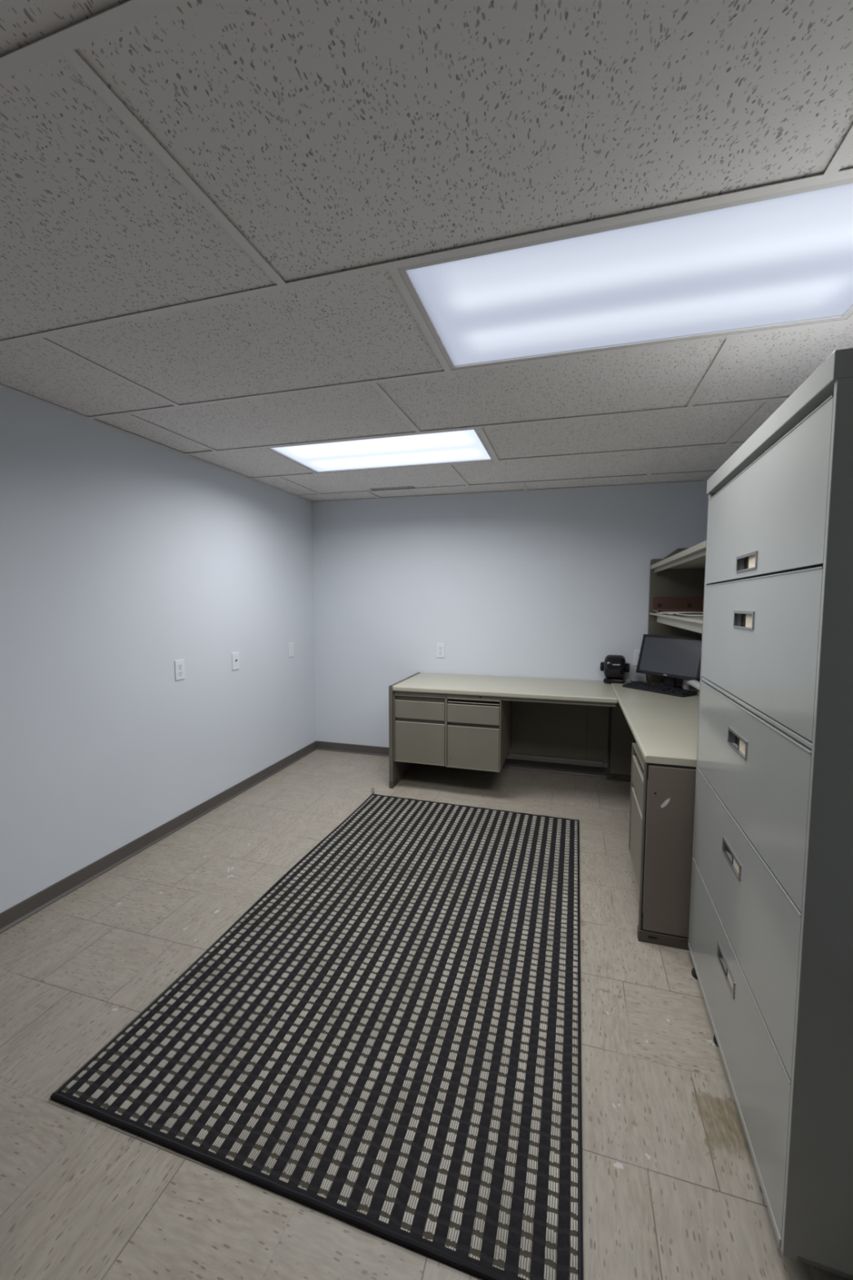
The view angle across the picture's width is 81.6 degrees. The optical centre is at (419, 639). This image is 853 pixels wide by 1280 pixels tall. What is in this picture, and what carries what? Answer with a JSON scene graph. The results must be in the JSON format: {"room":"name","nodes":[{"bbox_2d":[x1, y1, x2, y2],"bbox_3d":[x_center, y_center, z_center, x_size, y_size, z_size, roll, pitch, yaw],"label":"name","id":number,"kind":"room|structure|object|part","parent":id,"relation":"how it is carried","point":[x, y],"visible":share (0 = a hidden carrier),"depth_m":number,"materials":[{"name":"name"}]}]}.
{"room":"office","nodes":[
{"label":"office","id":0,"kind":"room"},
{"bbox_2d":[0,386,315,913],"bbox_3d":[-1.924,0.010,1.461,0.120,2.450,6.486,1,5,17],"label":"wall","id":1,"kind":"structure","parent":0,"point":[124,557],"depth_m":2.56,"materials":[{"name":"paint"}]},
{"bbox_2d":[0,741,316,933],"bbox_3d":[-1.859,1.195,1.532,0.015,0.076,6.241,1,5,17],"label":"baseboard","id":2,"kind":"structure","parent":1,"relation":"attached to","point":[27,908],"depth_m":2.60,"materials":[{"name":"plastic"}]},
{"bbox_2d":[174,659,185,680],"bbox_3d":[-1.413,0.178,2.915,0.009,0.116,0.072,1,5,17],"label":"wall outlet","id":3,"kind":"object","parent":1,"relation":"attached to","point":[179,664],"visible":1,"depth_m":2.91,"materials":[{"name":"grey plastic"}]},
{"bbox_2d":[177,670,182,675],"bbox_3d":[-1.410,0.199,2.916,0.002,0.034,0.034,1,5,17],"label":"socket","id":4,"kind":"object","parent":3,"relation":"attached to","point":[180,672],"depth_m":2.91,"materials":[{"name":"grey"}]},
{"bbox_2d":[177,663,182,669],"bbox_3d":[-1.410,0.158,2.912,0.002,0.034,0.034,1,5,17],"label":"socket","id":5,"kind":"object","parent":3,"relation":"attached to","point":[180,665],"depth_m":2.91,"materials":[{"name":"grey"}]},
{"bbox_2d":[231,652,239,670],"bbox_3d":[-1.260,0.148,3.396,0.015,0.116,0.072,1,5,17],"label":"wall outlet","id":6,"kind":"object","parent":1,"relation":"attached to","point":[235,656],"visible":1,"depth_m":3.39,"materials":[{"name":"grey plastic"}]},
{"bbox_2d":[288,642,293,657],"bbox_3d":[-1.056,0.086,4.067,0.008,0.116,0.072,1,5,17],"label":"wall plate","id":7,"kind":"object","parent":1,"relation":"attached to","point":[291,646],"visible":1,"depth_m":4.06,"materials":[{"name":"white plastic"}]},
{"bbox_2d":[0,749,851,1279],"bbox_3d":[-0.368,1.308,1.081,3.375,0.080,6.486,1,5,17],"label":"floor","id":8,"kind":"structure","parent":0,"point":[672,1188],"depth_m":1.39,"materials":[{"name":"tile"}]},
{"bbox_2d":[49,788,583,1279],"bbox_3d":[-0.015,1.167,2.221,1.402,0.024,2.281,1,5,18],"label":"rug","id":9,"kind":"object","parent":8,"relation":"on","point":[386,1042],"visible":1,"depth_m":1.50,"materials":[{"name":"black plastic"}]},
{"bbox_2d":[388,671,617,788],"bbox_3d":[0.603,0.690,3.640,1.514,0.749,0.685,1,5,17],"label":"desk","id":10,"kind":"object","parent":8,"relation":"on","point":[455,721],"visible":1,"depth_m":3.50,"materials":[{"name":"grey metal"}]},
{"bbox_3d":[-0.105,0.673,3.860,0.028,0.749,0.682,1,5,17],"label":"panel","id":11,"kind":"part","parent":10,"relation":"part of","materials":[{"name":"grey metal"}]},
{"bbox_3d":[0.001,0.730,3.497,0.364,0.288,0.016,1,5,17],"label":"drawer","id":12,"kind":"part","parent":10,"relation":"part of","materials":[{"name":"beige metal"}]},
{"bbox_3d":[0.001,0.498,3.478,0.364,0.125,0.016,1,5,17],"label":"drawer","id":13,"kind":"part","parent":10,"relation":"part of","materials":[{"name":"beige metal"}]},
{"bbox_3d":[0.005,0.576,3.499,0.364,0.027,0.006,1,5,17],"label":"finger pull","id":14,"kind":"part","parent":10,"relation":"part of","materials":[{"name":"grey metal"}]},
{"bbox_3d":[0.005,0.420,3.487,0.364,0.036,0.006,1,5,17],"label":"finger pull","id":15,"kind":"part","parent":10,"relation":"part of","materials":[{"name":"grey metal"}]},
{"bbox_3d":[0.364,0.740,3.372,0.357,0.288,0.016,1,5,17],"label":"drawer","id":16,"kind":"part","parent":10,"relation":"part of","materials":[{"name":"beige metal"}]},
{"bbox_3d":[0.363,0.507,3.350,0.357,0.125,0.016,1,5,17],"label":"drawer","id":17,"kind":"part","parent":10,"relation":"part of","materials":[{"name":"beige metal"}]},
{"bbox_3d":[0.368,0.586,3.375,0.357,0.027,0.006,1,5,17],"label":"finger pull","id":18,"kind":"part","parent":10,"relation":"part of","materials":[{"name":"grey metal"}]},
{"bbox_3d":[0.362,0.430,3.344,0.353,0.005,0.008,1,5,17],"label":"drawer rail","id":19,"kind":"part","parent":10,"relation":"part of","materials":[{"name":"grey metal"}]},
{"bbox_3d":[0.368,0.429,3.361,0.357,0.037,0.006,1,5,17],"label":"finger pull","id":20,"kind":"part","parent":10,"relation":"part of","materials":[{"name":"black metal"}]},
{"bbox_3d":[1.023,0.917,3.800,0.735,0.030,0.030,1,5,17],"label":"modesty rail","id":21,"kind":"part","parent":10,"relation":"part of","materials":[{"name":"grey metal"}]},
{"bbox_3d":[1.065,0.635,3.784,0.712,0.565,0.018,1,5,17],"label":"modesty panel","id":22,"kind":"part","parent":10,"relation":"part of","materials":[{"name":"grey metal"}]},
{"bbox_2d":[607,680,699,950],"bbox_3d":[1.450,0.758,2.745,0.634,0.752,1.902,1,5,17],"label":"desk","id":23,"kind":"object","parent":8,"relation":"on","point":[652,737],"visible":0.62,"depth_m":1.94,"materials":[{"name":"brown metal"}]},
{"bbox_2d":[600,654,630,684],"bbox_3d":[1.430,0.211,3.621,0.198,0.201,0.182,2,5,25],"label":"file","id":24,"kind":"object","parent":23,"relation":"on","point":[615,668],"visible":1,"depth_m":3.56,"materials":[{"name":"black plastic"}]},
{"bbox_3d":[1.353,0.199,3.656,0.027,0.068,0.068,2,5,25],"label":"knob","id":25,"kind":"part","parent":24,"relation":"part of","materials":[{"name":"black plastic"}]},
{"bbox_3d":[1.507,0.205,3.584,0.027,0.068,0.068,2,5,25],"label":"knob","id":26,"kind":"part","parent":24,"relation":"part of","materials":[{"name":"black plastic"}]},
{"bbox_3d":[1.724,0.680,3.622,0.632,0.680,0.024,1,5,17],"label":"panel","id":27,"kind":"part","parent":23,"relation":"part of","materials":[{"name":"grey metal"}]},
{"bbox_3d":[1.721,0.684,3.609,0.609,0.664,0.006,1,5,17],"label":"panel","id":28,"kind":"part","parent":23,"relation":"part of","materials":[{"name":"grey metal"}]},
{"bbox_3d":[0.969,0.897,2.184,0.016,0.316,0.502,1,5,17],"label":"drawer","id":29,"kind":"part","parent":23,"relation":"part of","materials":[{"name":"beige metal"}]},
{"bbox_3d":[0.969,0.647,2.164,0.016,0.130,0.502,1,5,17],"label":"drawer","id":30,"kind":"part","parent":23,"relation":"part of","materials":[{"name":"beige metal"}]},
{"bbox_2d":[622,680,697,697],"bbox_3d":[1.581,0.323,3.278,0.156,0.032,0.437,-3,5,-30],"label":"keyboard","id":31,"kind":"object","parent":23,"relation":"on","point":[652,687],"visible":1,"depth_m":3.23,"materials":[{"name":"black plastic"}]},
{"bbox_2d":[631,634,702,688],"bbox_3d":[1.701,0.150,3.416,0.146,0.356,0.544,-3,5,-30],"label":"computer monitor","id":32,"kind":"object","parent":23,"relation":"on","point":[672,658],"visible":0.8,"depth_m":3.35,"materials":[{"name":"black plastic"}]},
{"bbox_3d":[1.177,0.820,1.857,0.632,0.680,0.024,1,5,17],"label":"panel","id":33,"kind":"part","parent":23,"relation":"part of","materials":[{"name":"grey metal"}]},
{"bbox_3d":[1.174,0.823,1.843,0.609,0.664,0.006,1,5,17],"label":"panel","id":34,"kind":"part","parent":23,"relation":"part of","materials":[{"name":"grey metal"}]},
{"bbox_2d":[645,540,706,684],"bbox_3d":[1.577,-0.100,2.700,0.365,0.966,1.771,1,5,17],"label":"hutch","id":35,"kind":"object","parent":23,"relation":"on","point":[681,573],"visible":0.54,"depth_m":3.48,"materials":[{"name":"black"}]},
{"bbox_2d":[649,612,702,623],"bbox_3d":[1.573,-0.120,2.700,0.349,0.014,1.710,1,5,17],"label":"shelf","id":36,"kind":"object","parent":35,"relation":"attached to","point":[674,617],"depth_m":2.73,"materials":[{"name":"beige metal"}]},
{"bbox_2d":[652,596,703,613],"bbox_3d":[1.771,-0.234,3.340,0.327,0.112,0.282,1,5,17],"label":"desk tray","id":37,"kind":"object","parent":35,"relation":"on","point":[660,604],"visible":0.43,"depth_m":3.45,"materials":[{"name":"brown wood"}]},
{"bbox_2d":[650,540,706,568],"bbox_3d":[1.571,-0.451,2.675,0.353,0.029,1.710,1,5,17],"label":"shelf","id":38,"kind":"object","parent":35,"relation":"attached to","point":[699,549],"depth_m":2.80,"materials":[{"name":"beige metal"}]},
{"bbox_3d":[1.430,-0.426,2.720,0.014,0.027,1.710,1,5,17],"label":"shelf rail","id":39,"kind":"part","parent":35,"relation":"part of","materials":[{"name":"beige metal"}]},
{"bbox_2d":[657,611,702,614],"bbox_3d":[1.630,-0.165,3.057,0.230,0.013,0.279,1,5,9],"label":"paper sheet","id":40,"kind":"object","parent":35,"relation":"on","point":[666,612],"visible":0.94,"depth_m":3.06,"materials":[{"name":"white paper"}]},
{"bbox_2d":[672,613,702,616],"bbox_3d":[1.534,-0.140,2.747,0.216,0.015,0.279,2,5,22],"label":"paper sheet","id":41,"kind":"object","parent":35,"relation":"on","point":[673,613],"visible":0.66,"depth_m":2.68,"materials":[{"name":"white paper"}]},
{"bbox_2d":[682,679,699,690],"bbox_3d":[1.770,0.302,3.186,0.053,0.088,0.377,1,5,10],"label":"telephone handset","id":42,"kind":"object","parent":23,"relation":"on","point":[686,683],"visible":0.5,"depth_m":3.19,"materials":[{"name":"white plastic"}]},
{"bbox_2d":[688,347,852,1279],"bbox_3d":[1.089,0.359,1.303,0.461,1.783,0.950,2,4,18],"label":"filing cabinet","id":43,"kind":"object","parent":8,"relation":"on","point":[771,933],"visible":1,"depth_m":1.03,"materials":[{"name":"grey metal"}]},
{"bbox_3d":[0.870,0.934,1.403,0.007,0.047,0.173,2,4,18],"label":"pull frame","id":44,"kind":"part","parent":43,"relation":"part of","materials":[{"name":"silver metal"}]},
{"bbox_3d":[0.871,0.609,1.380,0.007,0.044,0.173,2,4,18],"label":"pull frame","id":45,"kind":"part","parent":43,"relation":"part of","materials":[{"name":"silver metal"}]},
{"bbox_3d":[0.881,1.185,1.429,0.024,0.018,0.926,2,4,18],"label":"kick rail","id":46,"kind":"part","parent":43,"relation":"part of","materials":[{"name":"grey metal"}]},
{"bbox_3d":[0.873,0.282,1.357,0.007,0.049,0.173,2,4,18],"label":"pull frame","id":47,"kind":"part","parent":43,"relation":"part of","materials":[{"name":"silver metal"}]},
{"bbox_2d":[735,735,739,749],"bbox_3d":[0.882,0.282,1.354,0.017,0.043,0.163,2,4,18],"label":"handle","id":48,"kind":"object","parent":43,"relation":"on","point":[737,737],"depth_m":1.39,"materials":[{"name":"silver metal"}]},
{"bbox_3d":[0.879,1.006,1.411,0.022,0.335,0.914,2,4,18],"label":"drawer","id":49,"kind":"part","parent":43,"relation":"part of","materials":[{"name":"grey metal"}]},
{"bbox_3d":[0.875,-0.054,1.333,0.007,0.048,0.173,2,4,18],"label":"pull frame","id":50,"kind":"part","parent":43,"relation":"part of","materials":[{"name":"silver metal"}]},
{"bbox_2d":[741,613,749,627],"bbox_3d":[0.884,-0.053,1.330,0.017,0.042,0.163,2,4,18],"label":"handle","id":51,"kind":"object","parent":43,"relation":"on","point":[744,617],"depth_m":1.33,"materials":[{"name":"silver"}]},
{"bbox_3d":[0.875,-0.207,1.323,0.007,0.045,0.173,2,4,18],"label":"pull frame","id":52,"kind":"part","parent":43,"relation":"part of","materials":[{"name":"silver metal"}]},
{"bbox_2d":[744,556,748,568],"bbox_3d":[0.885,-0.206,1.319,0.017,0.039,0.163,2,4,18],"label":"handle","id":53,"kind":"object","parent":43,"relation":"on","point":[746,558],"depth_m":1.38,"materials":[{"name":"silver"}]},
{"bbox_3d":[0.881,0.665,1.387,0.022,0.338,0.914,2,4,18],"label":"drawer","id":54,"kind":"part","parent":43,"relation":"part of","materials":[{"name":"grey metal"}]},
{"bbox_3d":[0.883,0.336,1.363,0.022,0.312,0.914,2,4,18],"label":"drawer","id":55,"kind":"part","parent":43,"relation":"part of","materials":[{"name":"grey metal"}]},
{"bbox_3d":[0.885,0.171,1.351,0.019,0.011,0.914,2,4,18],"label":"divider rail","id":56,"kind":"part","parent":43,"relation":"part of","materials":[{"name":"grey metal"}]},
{"bbox_3d":[0.884,-0.001,1.340,0.022,0.324,0.914,2,4,18],"label":"drawer","id":57,"kind":"part","parent":43,"relation":"part of","materials":[{"name":"grey metal"}]},
{"bbox_3d":[0.886,-0.316,1.317,0.022,0.296,0.914,2,4,18],"label":"drawer","id":58,"kind":"part","parent":43,"relation":"part of","materials":[{"name":"grey metal"}]},
{"bbox_2d":[0,0,852,501],"bbox_3d":[-0.369,-0.924,0.905,3.127,0.026,6.238,2,5,17],"label":"ceiling","id":59,"kind":"structure","parent":0,"point":[334,136],"depth_m":1.01,"materials":[{"name":"tile"}]},
{"bbox_2d":[266,428,494,472],"bbox_3d":[-0.205,-1.127,2.864,1.194,0.101,0.585,2,5,17],"label":"ceiling light","id":60,"kind":"object","parent":59,"relation":"attached to","point":[461,446],"visible":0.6,"depth_m":2.84,"materials":[{"name":"grey plastic"}]},
{"bbox_2d":[0,0,852,502],"bbox_3d":[-0.369,-0.926,0.905,3.135,0.036,6.246,2,5,17],"label":"ceiling grid","id":61,"kind":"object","parent":59,"relation":"attached to","point":[64,42],"depth_m":1.26,"materials":[{"name":"metal"}]},
{"bbox_2d":[397,177,852,369],"bbox_3d":[0.600,-0.991,1.345,1.194,0.101,0.585,2,5,17],"label":"ceiling light","id":62,"kind":"object","parent":59,"relation":"attached to","point":[785,258],"visible":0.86,"depth_m":1.30,"materials":[{"name":"grey plastic"}]},
{"bbox_2d":[311,480,708,767],"bbox_3d":[0.571,-0.193,4.013,3.135,2.450,0.120,1,5,17],"label":"wall","id":63,"kind":"structure","parent":0,"point":[540,584],"depth_m":3.95,"materials":[{"name":"paint"}]},
{"bbox_2d":[436,643,444,657],"bbox_3d":[0.173,0.091,4.091,0.072,0.116,0.009,1,5,17],"label":"wall outlet","id":64,"kind":"object","parent":63,"relation":"attached to","point":[440,646],"visible":1,"depth_m":4.09,"materials":[{"name":"grey plastic"}]},
{"bbox_2d":[316,741,607,777],"bbox_3d":[0.552,0.996,4.043,3.135,0.076,0.013,1,5,17],"label":"baseboard","id":65,"kind":"structure","parent":63,"relation":"attached to","point":[588,771],"depth_m":3.96,"materials":[{"name":"plastic"}]},
{"bbox_2d":[634,649,639,665],"bbox_3d":[1.622,0.135,3.646,0.072,0.116,0.009,1,5,17],"label":"wall outlet","id":66,"kind":"object","parent":63,"relation":"attached to","point":[637,652],"visible":0.27,"depth_m":3.65,"materials":[{"name":"grey plastic"}]}
]}

